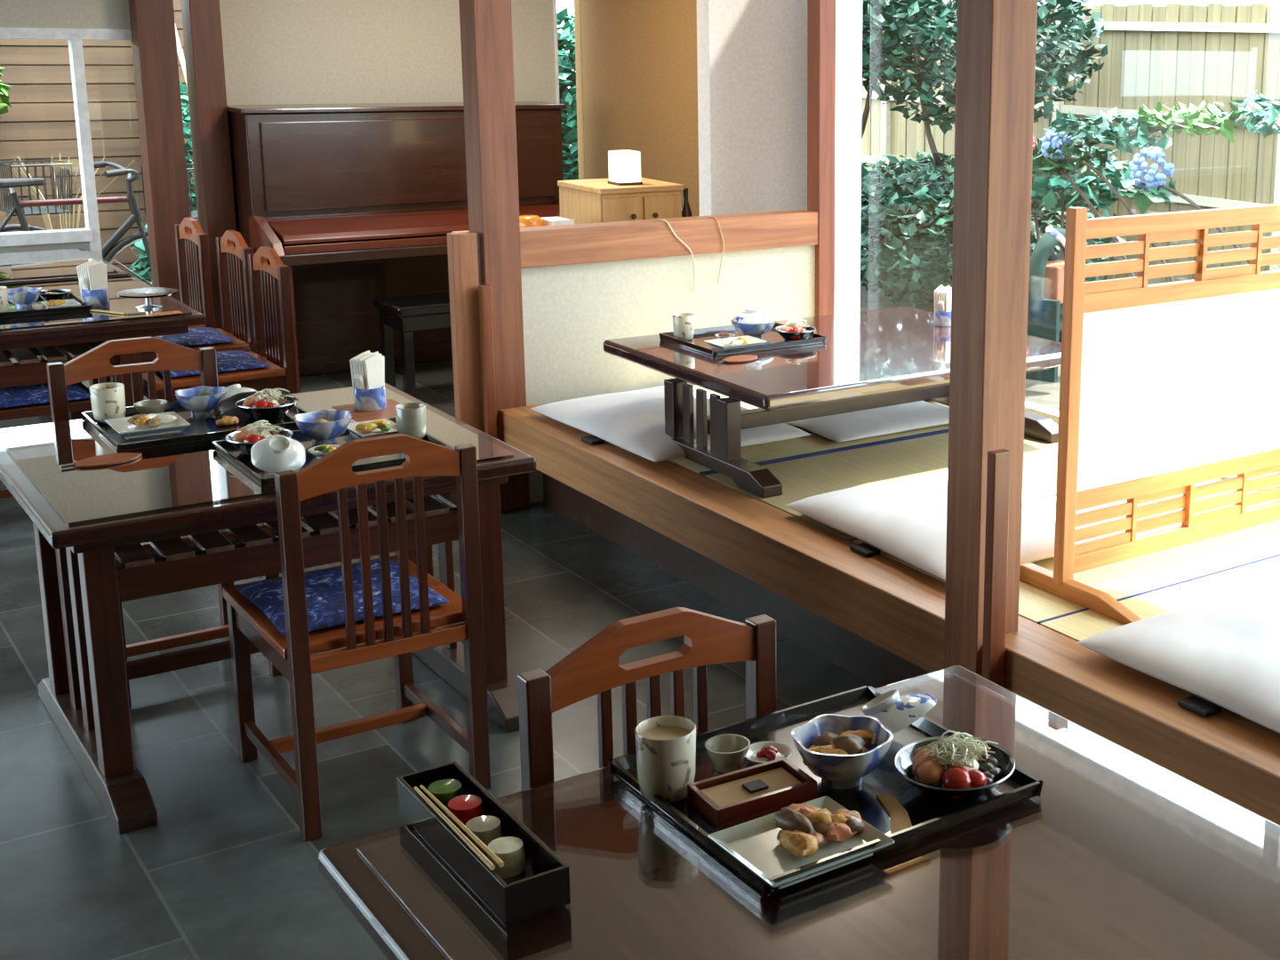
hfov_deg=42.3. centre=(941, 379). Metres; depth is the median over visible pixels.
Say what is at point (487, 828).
jar
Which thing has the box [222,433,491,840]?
dining chair
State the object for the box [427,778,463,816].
jar
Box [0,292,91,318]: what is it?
tray
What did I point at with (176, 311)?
paper slip
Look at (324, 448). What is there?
mixed pickles
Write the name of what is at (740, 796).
box
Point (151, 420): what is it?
tempura
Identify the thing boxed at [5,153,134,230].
dry grass
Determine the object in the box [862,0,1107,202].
tree
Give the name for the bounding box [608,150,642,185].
paper lantern
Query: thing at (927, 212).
round shrub
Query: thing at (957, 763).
salad
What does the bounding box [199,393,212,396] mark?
greens
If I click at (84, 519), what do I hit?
dining table
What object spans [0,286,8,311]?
teacup
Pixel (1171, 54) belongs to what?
fence
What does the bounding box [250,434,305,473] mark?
lid
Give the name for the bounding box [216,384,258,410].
lid
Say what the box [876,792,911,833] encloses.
chopstick sleeve
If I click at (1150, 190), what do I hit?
hydrangea
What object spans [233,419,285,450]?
salad
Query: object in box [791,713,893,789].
flower bowl
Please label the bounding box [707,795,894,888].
rectangular plate
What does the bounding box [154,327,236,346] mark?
seat cushion
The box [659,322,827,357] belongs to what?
tray
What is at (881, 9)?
tree
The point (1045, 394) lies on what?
ground
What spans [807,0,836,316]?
wooden post
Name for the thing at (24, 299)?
flower bowl
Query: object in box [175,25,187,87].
bamboo pole
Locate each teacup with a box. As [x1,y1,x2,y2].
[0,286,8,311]
[88,382,125,424]
[394,402,426,439]
[634,715,695,803]
[672,312,694,340]
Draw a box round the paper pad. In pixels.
[540,216,574,225]
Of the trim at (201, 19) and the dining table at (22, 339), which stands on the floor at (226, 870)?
the dining table at (22, 339)
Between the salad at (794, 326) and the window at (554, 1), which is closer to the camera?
the salad at (794, 326)
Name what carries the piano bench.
on the floor at (226, 870)
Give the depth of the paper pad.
6.97 m
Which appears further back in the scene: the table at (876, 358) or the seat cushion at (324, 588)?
the table at (876, 358)
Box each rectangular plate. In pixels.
[40,299,80,308]
[104,411,190,438]
[346,418,397,439]
[704,336,767,349]
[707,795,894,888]
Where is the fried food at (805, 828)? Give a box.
[773,803,864,857]
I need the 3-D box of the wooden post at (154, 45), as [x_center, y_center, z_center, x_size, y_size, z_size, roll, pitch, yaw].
[-3.709,-1.222,7.633,0.165,2.500,0.140,-9,16,-38]
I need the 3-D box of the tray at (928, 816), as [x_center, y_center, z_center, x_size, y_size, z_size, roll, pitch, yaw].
[-0.169,0.572,2.306,0.465,0.022,0.425,-9,16,-38]
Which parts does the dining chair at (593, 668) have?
leg, rail, leg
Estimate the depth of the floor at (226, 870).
3.91 m
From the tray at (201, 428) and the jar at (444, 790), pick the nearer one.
the jar at (444, 790)
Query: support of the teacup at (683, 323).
on the tray at (774, 340)
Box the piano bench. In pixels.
[373,291,450,397]
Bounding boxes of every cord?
[658,219,695,291]
[708,216,724,284]
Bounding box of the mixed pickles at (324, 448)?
[313,444,337,453]
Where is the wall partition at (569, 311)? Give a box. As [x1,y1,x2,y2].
[520,244,815,503]
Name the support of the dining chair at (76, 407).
on the floor at (226, 870)
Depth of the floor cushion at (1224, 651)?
3.46 m
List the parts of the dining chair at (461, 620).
leg, leg, seat, rail, rail, leg, leg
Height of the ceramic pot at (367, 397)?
0.063 m
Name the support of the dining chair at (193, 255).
on the floor at (226, 870)
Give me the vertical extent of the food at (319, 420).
0.028 m
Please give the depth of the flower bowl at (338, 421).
4.07 m
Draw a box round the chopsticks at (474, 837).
[414,784,504,870]
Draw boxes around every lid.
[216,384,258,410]
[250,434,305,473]
[732,306,774,324]
[861,689,936,744]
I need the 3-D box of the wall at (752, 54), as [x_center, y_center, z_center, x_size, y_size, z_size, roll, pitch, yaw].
[-0.596,-0.989,6.837,0.675,2.500,0.559,-9,16,-38]
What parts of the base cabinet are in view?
door, door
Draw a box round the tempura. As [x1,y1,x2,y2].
[45,299,65,306]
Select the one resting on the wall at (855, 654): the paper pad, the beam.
the beam
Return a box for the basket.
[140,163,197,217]
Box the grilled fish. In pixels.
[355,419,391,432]
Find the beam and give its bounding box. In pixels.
[499,404,1279,825]
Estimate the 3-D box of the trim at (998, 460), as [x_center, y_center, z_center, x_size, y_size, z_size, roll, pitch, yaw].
[0.120,0.570,3.631,0.047,0.845,0.027,-9,16,-38]
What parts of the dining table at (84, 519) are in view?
leg, leg, shelf rail, leg, leg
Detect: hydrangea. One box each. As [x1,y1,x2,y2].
[1032,128,1174,281]
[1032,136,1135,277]
[1118,145,1249,263]
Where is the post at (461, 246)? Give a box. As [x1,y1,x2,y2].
[447,231,484,431]
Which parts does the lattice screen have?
post, panel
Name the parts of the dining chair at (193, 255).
leg, rail, seat, leg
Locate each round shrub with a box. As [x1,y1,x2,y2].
[860,151,952,275]
[860,151,1130,311]
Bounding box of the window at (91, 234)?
[0,27,132,258]
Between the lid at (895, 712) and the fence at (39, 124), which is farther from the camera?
the fence at (39, 124)
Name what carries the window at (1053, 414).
in the wall
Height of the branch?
1.488 m
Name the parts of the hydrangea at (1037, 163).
stem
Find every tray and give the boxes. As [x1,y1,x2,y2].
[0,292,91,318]
[80,392,307,453]
[211,416,454,487]
[608,685,1043,896]
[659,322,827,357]
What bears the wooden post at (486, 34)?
attached to the wall partition at (569, 311)
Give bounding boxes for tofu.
[802,728,872,770]
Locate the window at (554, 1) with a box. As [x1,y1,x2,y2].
[552,0,559,103]
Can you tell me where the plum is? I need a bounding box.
[718,331,729,336]
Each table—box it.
[0,248,130,419]
[0,277,207,407]
[0,383,535,833]
[318,664,1279,959]
[603,305,1061,498]
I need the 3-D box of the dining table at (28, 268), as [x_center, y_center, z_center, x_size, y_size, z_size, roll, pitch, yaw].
[-4.124,-0.133,6.854,1.090,0.686,0.972,-9,16,-38]
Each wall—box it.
[0,0,556,387]
[542,472,928,687]
[573,0,699,216]
[696,0,842,313]
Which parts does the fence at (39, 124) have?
fence post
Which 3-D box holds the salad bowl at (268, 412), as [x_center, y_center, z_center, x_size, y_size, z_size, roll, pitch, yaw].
[-1.828,0.077,4.359,0.160,0.040,0.160,-9,16,-38]
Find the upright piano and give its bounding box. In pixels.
[226,101,566,394]
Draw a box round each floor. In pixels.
[0,359,878,959]
[667,385,1279,641]
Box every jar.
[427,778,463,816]
[447,794,484,833]
[464,815,503,855]
[487,836,525,878]
[519,215,542,227]
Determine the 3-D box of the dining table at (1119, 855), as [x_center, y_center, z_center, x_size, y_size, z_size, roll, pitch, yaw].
[-0.054,0.984,2.090,1.090,0.686,1.130,-9,16,-38]
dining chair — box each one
[0,382,92,498]
[46,336,281,708]
[81,217,215,412]
[141,246,297,401]
[186,230,254,351]
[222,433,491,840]
[517,607,776,791]
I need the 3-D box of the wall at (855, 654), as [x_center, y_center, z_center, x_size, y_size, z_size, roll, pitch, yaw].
[0.709,0.971,3.289,0.040,0.230,7.000,-9,16,-38]
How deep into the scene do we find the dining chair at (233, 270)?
6.73 m
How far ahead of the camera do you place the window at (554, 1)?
8.84 m
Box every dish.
[116,287,178,310]
[307,444,340,458]
[714,333,735,338]
[744,741,791,765]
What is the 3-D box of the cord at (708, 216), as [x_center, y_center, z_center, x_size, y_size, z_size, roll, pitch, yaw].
[-0.881,-0.502,6.257,0.067,0.267,0.028,5,13,17]
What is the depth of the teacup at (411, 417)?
4.10 m
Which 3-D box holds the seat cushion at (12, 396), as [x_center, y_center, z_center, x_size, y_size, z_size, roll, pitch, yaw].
[-3.253,0.046,5.702,0.370,0.032,0.380,-9,16,-38]
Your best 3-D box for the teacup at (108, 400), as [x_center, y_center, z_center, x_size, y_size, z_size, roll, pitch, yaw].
[-2.203,0.064,4.248,0.082,0.098,0.082,-9,16,-38]
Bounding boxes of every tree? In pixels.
[861,0,935,138]
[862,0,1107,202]
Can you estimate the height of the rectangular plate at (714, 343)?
0.021 m
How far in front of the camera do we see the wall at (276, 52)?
8.14 m
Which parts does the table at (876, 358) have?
leg, leg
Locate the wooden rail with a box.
[520,209,817,268]
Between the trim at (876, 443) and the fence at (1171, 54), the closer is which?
the trim at (876, 443)
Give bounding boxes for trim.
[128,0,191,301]
[180,0,236,328]
[478,284,497,439]
[699,428,1279,624]
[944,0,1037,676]
[982,448,1010,687]
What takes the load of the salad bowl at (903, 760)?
on the tray at (928, 816)
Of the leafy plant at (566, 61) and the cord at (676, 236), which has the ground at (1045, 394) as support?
the leafy plant at (566, 61)
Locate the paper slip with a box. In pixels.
[146,310,182,316]
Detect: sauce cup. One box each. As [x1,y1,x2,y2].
[133,399,167,414]
[704,734,750,772]
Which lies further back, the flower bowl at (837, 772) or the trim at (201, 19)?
the trim at (201, 19)
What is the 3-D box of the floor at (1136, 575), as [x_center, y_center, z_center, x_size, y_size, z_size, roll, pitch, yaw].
[1.234,0.659,3.616,1.315,0.040,6.960,-9,16,-38]
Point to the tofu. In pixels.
(859, 741)
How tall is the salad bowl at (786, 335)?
0.040 m
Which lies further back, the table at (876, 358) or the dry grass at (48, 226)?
the dry grass at (48, 226)
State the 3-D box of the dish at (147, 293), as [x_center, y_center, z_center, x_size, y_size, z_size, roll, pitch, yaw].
[-2.937,-0.295,5.950,0.210,0.060,0.210,-9,16,-38]
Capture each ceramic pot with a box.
[81,288,110,307]
[354,384,386,411]
[933,310,951,327]
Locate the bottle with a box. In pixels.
[681,187,692,216]
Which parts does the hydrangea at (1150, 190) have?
stem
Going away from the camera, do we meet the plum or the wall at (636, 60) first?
the plum
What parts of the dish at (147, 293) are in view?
dish, stem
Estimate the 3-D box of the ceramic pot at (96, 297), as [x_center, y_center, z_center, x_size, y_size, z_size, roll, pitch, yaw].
[-3.141,-0.306,5.965,0.091,0.067,0.091,6,13,22]
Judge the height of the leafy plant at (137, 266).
0.752 m
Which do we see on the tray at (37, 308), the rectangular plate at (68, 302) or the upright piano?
the rectangular plate at (68, 302)
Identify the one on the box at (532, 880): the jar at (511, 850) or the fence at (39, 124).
the jar at (511, 850)
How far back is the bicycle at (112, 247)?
8.57 m
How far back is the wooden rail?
6.10 m
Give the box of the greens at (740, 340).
[720,336,749,344]
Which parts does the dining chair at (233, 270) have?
seat, leg, rail, leg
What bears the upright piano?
on the floor at (226, 870)
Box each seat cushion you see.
[0,383,90,407]
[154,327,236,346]
[158,350,270,377]
[234,558,450,636]
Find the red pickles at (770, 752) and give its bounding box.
[756,745,777,760]
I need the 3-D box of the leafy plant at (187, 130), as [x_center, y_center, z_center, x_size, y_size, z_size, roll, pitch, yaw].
[-4.718,-1.173,10.160,0.570,1.415,0.651,-9,16,-38]
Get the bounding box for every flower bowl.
[7,287,40,306]
[175,385,226,415]
[293,409,351,444]
[730,319,775,338]
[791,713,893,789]
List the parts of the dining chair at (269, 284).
leg, seat, leg, rail, leg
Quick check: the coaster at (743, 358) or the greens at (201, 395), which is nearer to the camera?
the greens at (201, 395)
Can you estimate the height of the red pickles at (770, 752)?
0.014 m
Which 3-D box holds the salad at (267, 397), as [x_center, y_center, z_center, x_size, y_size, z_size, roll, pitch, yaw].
[-1.828,0.060,4.354,0.125,0.073,0.126,-4,13,-20]
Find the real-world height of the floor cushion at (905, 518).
0.096 m
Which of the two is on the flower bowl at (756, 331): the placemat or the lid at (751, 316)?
the lid at (751, 316)
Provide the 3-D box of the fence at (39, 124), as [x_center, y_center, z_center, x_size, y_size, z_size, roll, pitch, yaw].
[-6.795,-1.309,9.074,7.700,2.060,0.080,-9,16,-38]
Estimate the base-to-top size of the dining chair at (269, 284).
0.872 m
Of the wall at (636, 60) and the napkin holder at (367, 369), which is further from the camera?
the wall at (636, 60)
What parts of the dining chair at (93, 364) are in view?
leg, leg, rail, seat, leg, leg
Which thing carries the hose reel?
on the ground at (1045, 394)
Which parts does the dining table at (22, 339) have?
shelf rail, shelf rail, leg, leg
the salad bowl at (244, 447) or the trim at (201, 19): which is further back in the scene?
the trim at (201, 19)
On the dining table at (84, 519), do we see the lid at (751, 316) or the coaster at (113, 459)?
the coaster at (113, 459)
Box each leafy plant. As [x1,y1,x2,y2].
[0,64,11,118]
[128,224,191,286]
[179,80,198,222]
[556,7,578,180]
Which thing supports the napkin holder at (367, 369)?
on the placemat
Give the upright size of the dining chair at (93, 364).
0.872 m
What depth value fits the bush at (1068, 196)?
8.89 m
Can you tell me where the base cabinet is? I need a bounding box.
[557,177,684,223]
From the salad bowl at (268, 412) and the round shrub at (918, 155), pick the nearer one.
the salad bowl at (268, 412)
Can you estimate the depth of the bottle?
7.75 m
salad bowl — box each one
[39,288,71,301]
[224,427,293,454]
[234,394,298,418]
[775,325,815,341]
[894,735,1015,802]
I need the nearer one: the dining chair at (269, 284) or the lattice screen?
the lattice screen
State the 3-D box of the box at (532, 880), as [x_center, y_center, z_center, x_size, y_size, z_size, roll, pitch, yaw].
[-0.602,0.596,2.092,0.084,0.050,0.360,-9,16,-38]
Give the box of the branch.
[1032,89,1279,182]
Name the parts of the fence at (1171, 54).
fence post, fence post, rail, rail, rail, fence post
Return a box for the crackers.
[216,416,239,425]
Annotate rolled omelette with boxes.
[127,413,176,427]
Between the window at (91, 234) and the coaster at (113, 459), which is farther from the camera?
the window at (91, 234)
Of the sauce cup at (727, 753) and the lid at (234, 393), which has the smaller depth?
the sauce cup at (727, 753)
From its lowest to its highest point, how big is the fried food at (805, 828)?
0.040 m
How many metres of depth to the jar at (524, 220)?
6.90 m
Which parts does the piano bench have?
leg, leg, seat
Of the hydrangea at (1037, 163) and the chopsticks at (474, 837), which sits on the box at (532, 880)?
the chopsticks at (474, 837)
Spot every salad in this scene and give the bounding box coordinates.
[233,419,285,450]
[241,387,291,415]
[779,318,809,339]
[910,729,1002,798]
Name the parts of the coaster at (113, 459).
stem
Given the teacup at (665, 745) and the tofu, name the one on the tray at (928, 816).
the teacup at (665, 745)
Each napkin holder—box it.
[76,259,110,307]
[349,350,386,411]
[933,284,951,327]
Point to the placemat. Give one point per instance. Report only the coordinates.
(389, 412)
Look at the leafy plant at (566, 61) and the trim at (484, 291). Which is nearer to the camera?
the trim at (484, 291)
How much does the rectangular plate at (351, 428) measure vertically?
0.021 m
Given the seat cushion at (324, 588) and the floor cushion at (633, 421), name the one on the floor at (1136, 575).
the floor cushion at (633, 421)
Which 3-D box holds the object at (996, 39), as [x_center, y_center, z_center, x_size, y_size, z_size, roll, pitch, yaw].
[0.110,-0.266,3.581,0.127,2.500,0.120,-9,16,-38]
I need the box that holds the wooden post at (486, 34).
[458,0,529,511]
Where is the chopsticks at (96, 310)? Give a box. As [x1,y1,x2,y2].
[89,309,127,314]
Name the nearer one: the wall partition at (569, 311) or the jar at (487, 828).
the jar at (487, 828)
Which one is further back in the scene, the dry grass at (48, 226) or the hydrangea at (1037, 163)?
the dry grass at (48, 226)
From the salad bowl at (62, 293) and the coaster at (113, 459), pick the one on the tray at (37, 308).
the salad bowl at (62, 293)
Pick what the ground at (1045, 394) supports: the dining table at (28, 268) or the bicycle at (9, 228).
the bicycle at (9, 228)
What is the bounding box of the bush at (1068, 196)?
[1031,138,1135,261]
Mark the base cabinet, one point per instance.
(592, 200)
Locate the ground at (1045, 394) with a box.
[568,144,1279,472]
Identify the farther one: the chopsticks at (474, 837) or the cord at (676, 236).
the cord at (676, 236)
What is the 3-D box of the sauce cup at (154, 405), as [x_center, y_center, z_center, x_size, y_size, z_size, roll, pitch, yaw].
[-2.122,0.082,4.317,0.084,0.038,0.084,-9,16,-38]
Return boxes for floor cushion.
[531,385,810,462]
[784,470,1123,580]
[785,400,949,442]
[1076,583,1279,733]
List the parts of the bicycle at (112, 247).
seat post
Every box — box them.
[396,760,570,924]
[687,757,817,829]
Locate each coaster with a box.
[60,452,142,468]
[717,354,757,363]
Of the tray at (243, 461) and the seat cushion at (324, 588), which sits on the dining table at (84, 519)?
the tray at (243, 461)
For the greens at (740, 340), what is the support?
on the rectangular plate at (714, 343)
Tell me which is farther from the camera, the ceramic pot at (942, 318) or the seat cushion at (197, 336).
the seat cushion at (197, 336)
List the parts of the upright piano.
leg, panel, lid, panel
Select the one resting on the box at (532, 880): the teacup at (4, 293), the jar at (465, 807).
the jar at (465, 807)
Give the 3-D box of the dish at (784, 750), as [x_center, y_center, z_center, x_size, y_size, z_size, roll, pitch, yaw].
[-0.256,0.555,2.366,0.072,0.014,0.072,-9,16,-38]
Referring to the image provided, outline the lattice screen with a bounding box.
[1019,203,1279,623]
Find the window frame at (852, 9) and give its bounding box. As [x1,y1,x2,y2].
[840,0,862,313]
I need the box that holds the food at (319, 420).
[312,418,327,422]
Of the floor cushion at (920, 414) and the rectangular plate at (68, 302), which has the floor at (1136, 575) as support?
the floor cushion at (920, 414)
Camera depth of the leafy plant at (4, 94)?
9.13 m
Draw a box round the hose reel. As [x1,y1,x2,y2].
[1025,225,1065,382]
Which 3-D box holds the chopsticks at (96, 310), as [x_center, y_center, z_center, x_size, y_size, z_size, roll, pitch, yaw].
[-3.046,-0.248,5.846,0.200,0.007,0.019,6,13,19]
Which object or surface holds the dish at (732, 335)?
on the tray at (774, 340)
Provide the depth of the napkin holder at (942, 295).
5.75 m
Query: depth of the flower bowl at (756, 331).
5.41 m
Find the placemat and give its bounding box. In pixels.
[331,399,400,422]
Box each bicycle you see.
[0,159,72,232]
[0,160,197,284]
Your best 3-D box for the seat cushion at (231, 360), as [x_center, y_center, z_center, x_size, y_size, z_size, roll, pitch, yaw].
[-2.826,-0.065,6.173,0.380,0.032,0.370,-9,16,-38]
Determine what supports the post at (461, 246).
on the floor at (226, 870)
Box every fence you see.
[0,0,195,284]
[861,3,1279,284]
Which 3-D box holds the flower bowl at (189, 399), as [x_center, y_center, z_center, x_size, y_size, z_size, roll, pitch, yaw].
[-2.009,0.062,4.365,0.128,0.061,0.139,9,15,33]

